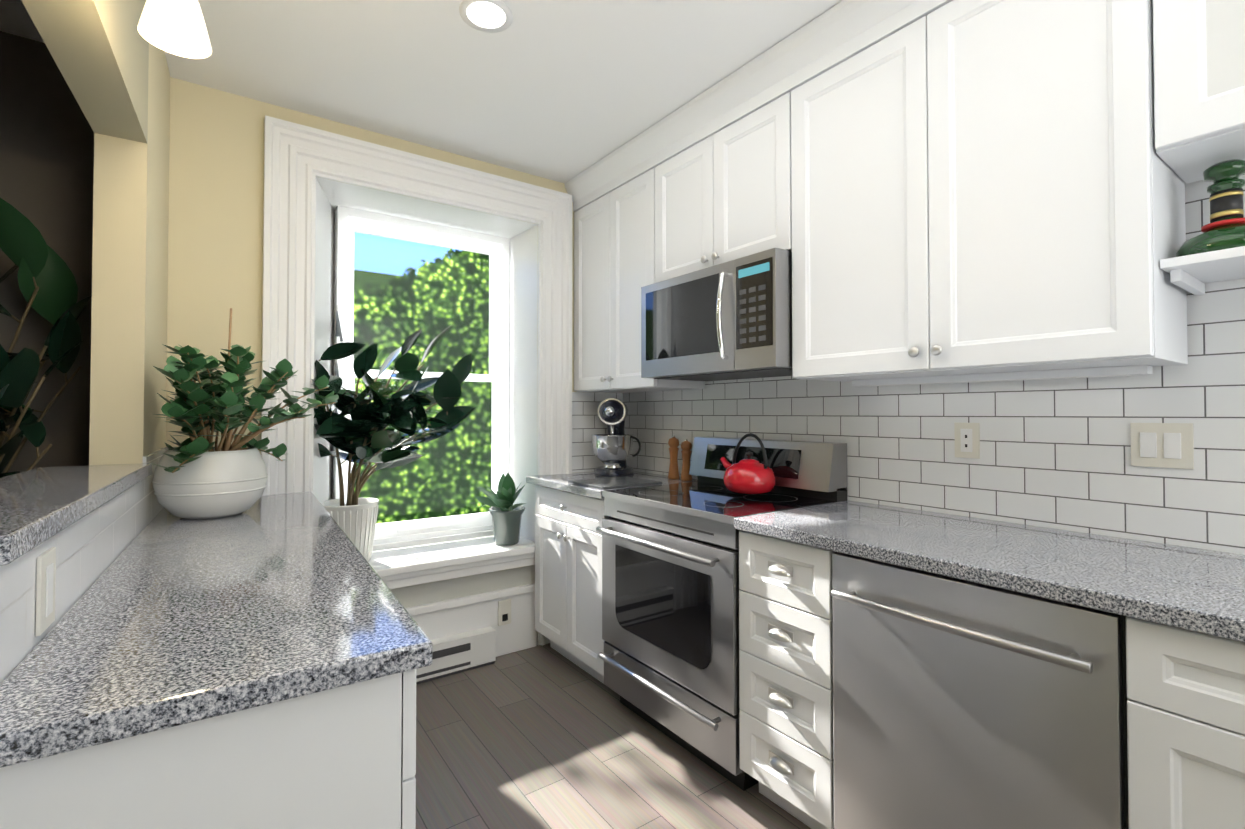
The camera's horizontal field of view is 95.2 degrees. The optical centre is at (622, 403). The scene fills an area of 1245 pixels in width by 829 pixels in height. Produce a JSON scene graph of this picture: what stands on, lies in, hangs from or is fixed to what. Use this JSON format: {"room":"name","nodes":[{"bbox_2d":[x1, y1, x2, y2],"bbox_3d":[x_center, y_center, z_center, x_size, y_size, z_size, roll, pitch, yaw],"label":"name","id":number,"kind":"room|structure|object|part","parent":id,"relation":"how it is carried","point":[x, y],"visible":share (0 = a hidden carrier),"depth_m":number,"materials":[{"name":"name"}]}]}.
{"room":"kitchen","nodes":[
{"label":"kitchen","id":0,"kind":"room"},
{"bbox_2d":[0,0,169,684],"bbox_3d":[-0.620,-0.019,0.358,0.130,2.550,4.870,1,-1,-33],"label":"wall","id":1,"kind":"structure","parent":0,"point":[110,61],"depth_m":1.66,"materials":[{"name":"beige paint"}]},
{"bbox_2d":[35,547,55,635],"bbox_3d":[-0.872,0.282,0.861,0.008,0.115,0.075,1,-1,-33],"label":"outlet","id":2,"kind":"object","parent":1,"relation":"attached to","point":[45,587],"visible":1,"depth_m":0.85,"materials":[{"name":"white plastic"}]},
{"bbox_2d":[0,463,151,565],"bbox_3d":[-1.189,0.187,1.142,0.242,0.036,1.226,1,-1,-33],"label":"countertop","id":3,"kind":"structure","parent":1,"relation":"on","point":[38,506],"depth_m":1.05,"materials":[{"name":"stone"}]},
{"bbox_2d":[0,31,595,607],"bbox_3d":[-1.907,0.015,2.391,4.545,2.550,0.541,1,-1,-36],"label":"wall","id":4,"kind":"structure","parent":0,"point":[216,203],"depth_m":2.21,"materials":[{"name":"beige paint"}]},
{"bbox_2d":[261,115,571,645],"bbox_3d":[-1.020,0.061,2.941,1.460,2.475,0.498,1,-1,-36],"label":"window","id":5,"kind":"structure","parent":4,"relation":"in","point":[299,159],"depth_m":2.90,"materials":[{"name":"white wood"}]},
{"bbox_2d":[335,311,342,412],"bbox_3d":[-1.398,-0.183,2.780,0.050,0.603,0.049,1,-1,-36],"label":"dried herbs","id":6,"kind":"object","parent":5,"relation":"hanging from","point":[338,332],"visible":0.48,"depth_m":2.78,"materials":[{"name":"brown"}]},
{"bbox_3d":[-1.071,-0.116,3.119,0.940,1.733,0.155,1,-1,-36],"label":"window sash unit","id":7,"kind":"part","parent":5,"relation":"part of","materials":[{"name":"white wood"}]},
{"bbox_2d":[368,536,534,588],"bbox_3d":[-1.044,0.799,2.799,1.269,0.105,0.369,1,-1,-36],"label":"sill","id":8,"kind":"structure","parent":4,"relation":"attached to","point":[405,567],"depth_m":2.81,"materials":[{"name":"white"}]},
{"bbox_2d":[304,324,475,561],"bbox_3d":[-1.139,0.153,2.671,0.933,1.181,0.473,1,-1,-36],"label":"potted plant","id":9,"kind":"object","parent":8,"relation":"on","point":[361,435],"visible":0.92,"depth_m":2.66,"materials":[{"name":"white"}]},
{"bbox_2d":[475,473,525,545],"bbox_3d":[-0.640,0.552,3.017,0.284,0.394,0.363,1,-1,-36],"label":"potted plant","id":10,"kind":"object","parent":8,"relation":"on","point":[505,513],"visible":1,"depth_m":3.00,"materials":[{"name":"grey"}]},
{"bbox_2d":[405,583,536,656],"bbox_3d":[-0.975,1.127,2.689,1.260,0.335,0.038,1,-1,-36],"label":"baseboard","id":11,"kind":"structure","parent":4,"relation":"attached to","point":[441,619],"depth_m":2.89,"materials":[{"name":"white"}]},
{"bbox_2d":[498,599,510,625],"bbox_3d":[-0.609,1.076,2.935,0.070,0.125,0.014,1,-1,-36],"label":"electrical outlet","id":12,"kind":"object","parent":4,"relation":"attached to","point":[504,612],"visible":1,"depth_m":2.93,"materials":[{"name":"white plastic"}]},
{"bbox_2d":[572,392,622,472],"bbox_3d":[-0.153,0.162,3.309,0.379,0.456,0.006,1,-1,-36],"label":"wall strip","id":13,"kind":"object","parent":4,"relation":"attached to","point":[587,422],"visible":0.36,"depth_m":3.27,"materials":[{"name":"white tile"}]},
{"bbox_2d":[0,0,842,182],"bbox_3d":[-0.568,-1.320,0.611,4.625,0.060,5.190,1,-1,-36],"label":"ceiling","id":14,"kind":"structure","parent":0,"point":[563,91],"depth_m":2.11,"materials":[{"name":"white paint"}]},
{"bbox_2d":[137,0,211,58],"bbox_3d":[-0.953,-1.028,1.215,0.125,0.505,0.125,1,-1,-42],"label":"pendant light","id":15,"kind":"object","parent":14,"relation":"hanging from","point":[177,27],"depth_m":1.22,"materials":[{"name":"white"}]},
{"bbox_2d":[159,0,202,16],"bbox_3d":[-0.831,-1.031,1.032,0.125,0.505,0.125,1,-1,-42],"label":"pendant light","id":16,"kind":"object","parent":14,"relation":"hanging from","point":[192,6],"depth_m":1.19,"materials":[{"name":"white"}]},
{"bbox_2d":[459,0,512,32],"bbox_3d":[-0.444,-1.283,1.850,0.170,0.034,0.170,1,-1,-36],"label":"recessed light","id":17,"kind":"object","parent":14,"relation":"in","point":[492,16],"visible":1,"depth_m":1.85,"materials":[{"name":"white"}]},
{"bbox_2d":[415,643,810,828],"bbox_3d":[-0.568,1.290,0.568,4.625,0.060,5.190,1,-1,-36],"label":"floor","id":18,"kind":"structure","parent":0,"point":[546,736],"depth_m":2.03,"materials":[{"name":"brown wood"}]},
{"bbox_2d":[0,669,415,828],"bbox_3d":[-0.797,0.830,1.160,0.470,0.878,1.067,1,-1,-33],"label":"base cabinet","id":19,"kind":"object","parent":18,"relation":"on","point":[343,757],"visible":0.33,"depth_m":0.72,"materials":[{"name":"white wood"}]},
{"bbox_2d":[0,492,431,767],"bbox_3d":[-1.007,0.378,1.502,0.486,0.036,1.918,1,-1,-33],"label":"countertop","id":20,"kind":"structure","parent":19,"relation":"on","point":[168,619],"depth_m":0.86,"materials":[{"name":"stone"}]},
{"bbox_2d":[149,308,338,518],"bbox_3d":[-1.275,0.020,1.956,0.524,0.692,0.692,1,-1,-36],"label":"jade plant","id":21,"kind":"object","parent":20,"relation":"on","point":[200,476],"visible":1,"depth_m":1.79,"materials":[{"name":"green plant"}]},
{"bbox_2d":[416,627,495,683],"bbox_3d":[-0.962,1.211,2.644,0.760,0.165,0.070,1,-1,-36],"label":"baseboard heater","id":22,"kind":"object","parent":18,"relation":"on","point":[461,652],"visible":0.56,"depth_m":2.74,"materials":[{"name":"white metal"}]},
{"bbox_2d":[535,485,608,683],"bbox_3d":[-0.041,0.859,2.888,0.626,0.878,0.663,1,-1,-36],"label":"base cabinet","id":23,"kind":"object","parent":18,"relation":"on","point":[568,580],"visible":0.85,"depth_m":2.70,"materials":[{"name":"white wood"}]},
{"bbox_2d":[526,471,696,498],"bbox_3d":[-0.047,0.402,2.932,0.637,0.036,0.729,1,-1,-36],"label":"countertop","id":24,"kind":"structure","parent":23,"relation":"on","point":[558,481],"depth_m":2.88,"materials":[{"name":"stone"}]},
{"bbox_2d":[568,476,661,488],"bbox_3d":[-0.038,0.374,2.716,0.340,0.010,0.300,1,-1,-36],"label":"cutting board","id":25,"kind":"object","parent":24,"relation":"on","point":[612,482],"visible":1,"depth_m":2.67,"materials":[{"name":"clear glass"}]},
{"bbox_2d":[591,398,640,476],"bbox_3d":[-0.028,0.177,3.137,0.272,0.418,0.377,0,-1,6],"label":"stand mixer","id":26,"kind":"object","parent":24,"relation":"on","point":[612,448],"visible":1,"depth_m":3.01,"materials":[{"name":"silver metal"}]},
{"bbox_2d":[668,435,674,478],"bbox_3d":[0.263,0.271,2.908,0.060,0.223,0.059,1,-1,-36],"label":"pepper mill","id":27,"kind":"object","parent":24,"relation":"on","point":[671,475],"depth_m":2.89,"materials":[{"name":"brown wood"}]},
{"bbox_2d":[675,438,691,480],"bbox_3d":[0.320,0.278,2.845,0.060,0.207,0.059,1,-1,-36],"label":"pepper mill","id":28,"kind":"object","parent":24,"relation":"on","point":[686,448],"depth_m":2.83,"materials":[{"name":"brown wood"}]},
{"bbox_2d":[596,437,846,790],"bbox_3d":[0.365,0.721,2.299,0.688,1.135,0.768,1,-1,-36],"label":"range","id":29,"kind":"object","parent":18,"relation":"on","point":[669,656],"visible":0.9,"depth_m":2.13,"materials":[{"name":"grey metal"}]},
{"bbox_2d":[720,433,775,493],"bbox_3d":[0.498,0.237,2.322,0.208,0.236,0.261,1,-1,-36],"label":"kettle","id":30,"kind":"object","parent":29,"relation":"on","point":[748,475],"visible":1,"depth_m":2.23,"materials":[{"name":"red metal"}]},
{"bbox_2d":[739,530,835,828],"bbox_3d":[0.703,0.842,1.855,0.623,0.878,0.340,1,-1,-36],"label":"drawers","id":31,"kind":"object","parent":18,"relation":"on","point":[786,677],"visible":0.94,"depth_m":1.67,"materials":[{"name":"white wood"}]},
{"bbox_2d":[831,552,1128,828],"bbox_3d":[0.962,0.836,1.451,0.639,0.877,0.615,1,-1,-36],"label":"dishwasher","id":32,"kind":"object","parent":18,"relation":"on","point":[960,704],"visible":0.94,"depth_m":1.26,"materials":[{"name":"silver metal"}]},
{"bbox_2d":[1126,616,1244,828],"bbox_3d":[1.482,0.824,0.762,0.628,0.878,1.106,1,-1,-36],"label":"base cabinet","id":33,"kind":"object","parent":18,"relation":"on","point":[1186,724],"visible":0.9,"depth_m":0.99,"materials":[{"name":"white wood"}]},
{"bbox_2d":[734,500,1244,642],"bbox_3d":[1.216,0.372,1.169,0.637,0.036,2.065,1,-1,-36],"label":"countertop","id":34,"kind":"structure","parent":33,"relation":"on","point":[1194,589],"depth_m":1.32,"materials":[{"name":"stone"}]},
{"bbox_2d":[623,175,1244,554],"bbox_3d":[1.198,0.006,1.855,0.120,2.550,5.190,1,-1,-36],"label":"tiled wall","id":35,"kind":"structure","parent":0,"point":[1055,453],"depth_m":1.69,"materials":[{"name":"tile"}]},
{"bbox_2d":[574,168,704,392],"bbox_3d":[0.053,-0.586,3.020,0.356,1.028,0.729,1,-1,-36],"label":"upper cabinet","id":36,"kind":"object","parent":35,"relation":"attached to","point":[614,251],"visible":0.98,"depth_m":2.90,"materials":[{"name":"white wood"}]},
{"bbox_2d":[655,92,791,282],"bbox_3d":[0.490,-0.825,2.414,0.356,0.571,0.768,1,-1,-36],"label":"upper cabinet","id":37,"kind":"object","parent":35,"relation":"attached to","point":[724,195],"visible":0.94,"depth_m":2.27,"materials":[{"name":"white wood"}]},
{"bbox_2d":[641,247,791,380],"bbox_3d":[0.453,-0.327,2.379,0.467,0.417,0.765,1,-1,-36],"label":"over-the-range microwave","id":38,"kind":"object","parent":37,"relation":"attached to","point":[730,320],"visible":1,"depth_m":2.17,"materials":[{"name":"silver metal"}]},
{"bbox_2d":[564,0,952,211],"bbox_3d":[0.801,-1.191,1.975,0.404,0.145,3.316,1,-1,-36],"label":"crown molding","id":39,"kind":"structure","parent":35,"relation":"attached to","point":[838,33],"depth_m":2.10,"materials":[{"name":"white wood"}]},
{"bbox_2d":[954,422,979,458],"bbox_3d":[1.121,0.118,1.849,0.010,0.115,0.075,1,-1,-36],"label":"outlet","id":40,"kind":"object","parent":35,"relation":"attached to","point":[967,440],"visible":1,"depth_m":1.84,"materials":[{"name":"white plastic"}]},
{"bbox_2d":[791,0,1187,381],"bbox_3d":[0.992,-0.608,1.710,0.356,1.028,0.950,1,-1,-36],"label":"upper cabinet","id":41,"kind":"object","parent":35,"relation":"attached to","point":[986,186],"visible":1,"depth_m":1.51,"materials":[{"name":"white wood"}]},
{"bbox_2d":[852,365,1152,386],"bbox_3d":[1.097,-0.080,1.766,0.050,0.023,0.812,1,-1,-36],"label":"under-cabinet light","id":42,"kind":"object","parent":41,"relation":"attached to","point":[1081,373],"visible":1,"depth_m":1.66,"materials":[{"name":"white plastic"}]},
{"bbox_2d":[1130,423,1193,468],"bbox_3d":[1.393,0.107,1.469,0.010,0.115,0.120,1,-1,-36],"label":"rocker light switch","id":43,"kind":"object","parent":35,"relation":"attached to","point":[1165,445],"visible":1,"depth_m":1.47,"materials":[{"name":"white plastic"}]},
{"bbox_2d":[1153,0,1244,182],"bbox_3d":[1.539,-0.846,0.988,0.308,0.575,0.862,1,-1,-36],"label":"upper cabinet","id":44,"kind":"object","parent":35,"relation":"attached to","point":[1199,78],"visible":0.98,"depth_m":1.20,"materials":[{"name":"white wood"}]},
{"bbox_2d":[1160,246,1244,294],"bbox_3d":[1.563,-0.302,0.996,0.287,0.047,0.862,1,-1,-36],"label":"shelf","id":45,"kind":"object","parent":35,"relation":"attached to","point":[1193,273],"visible":1,"depth_m":1.26,"materials":[{"name":"white wood"}]},
{"bbox_2d":[1176,159,1244,256],"bbox_3d":[1.347,-0.430,1.267,0.164,0.216,0.164,1,-1,-36],"label":"vase","id":46,"kind":"object","parent":45,"relation":"on","point":[1224,229],"visible":0.9,"depth_m":1.25,"materials":[{"name":"green ceramic"}]},
{"bbox_3d":[-1.305,1.246,-0.113,1.509,0.004,4.870,1,-1,-33],"label":"floor","id":47,"kind":"structure","parent":0,"visible":0},
{"bbox_2d":[0,198,90,477],"bbox_3d":[-1.900,0.334,1.559,0.603,1.876,0.741,1,-1,-33],"label":"potted plant","id":48,"kind":"object","parent":47,"relation":"on","point":[48,287],"visible":0.71,"depth_m":1.75,"materials":[{"name":"green plant"}]},
{"label":"outside","id":49,"kind":"structure","parent":0,"visible":0},
{"bbox_2d":[354,270,403,294],"bbox_3d":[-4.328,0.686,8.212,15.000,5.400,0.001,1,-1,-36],"label":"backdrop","id":50,"kind":"structure","parent":49,"point":[371,278],"depth_m":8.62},
{"bbox_2d":[354,232,461,275],"bbox_3d":[-6.075,-3.823,10.726,21.000,7.500,0.001,1,-1,-36],"label":"sky","id":51,"kind":"structure","parent":49,"point":[373,244],"depth_m":11.65,"materials":[{"name":"blue"}]},
{"bbox_2d":[353,247,491,523],"bbox_3d":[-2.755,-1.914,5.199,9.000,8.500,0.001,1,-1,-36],"label":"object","id":52,"kind":"structure","parent":49,"point":[474,475],"depth_m":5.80,"materials":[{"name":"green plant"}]}
]}

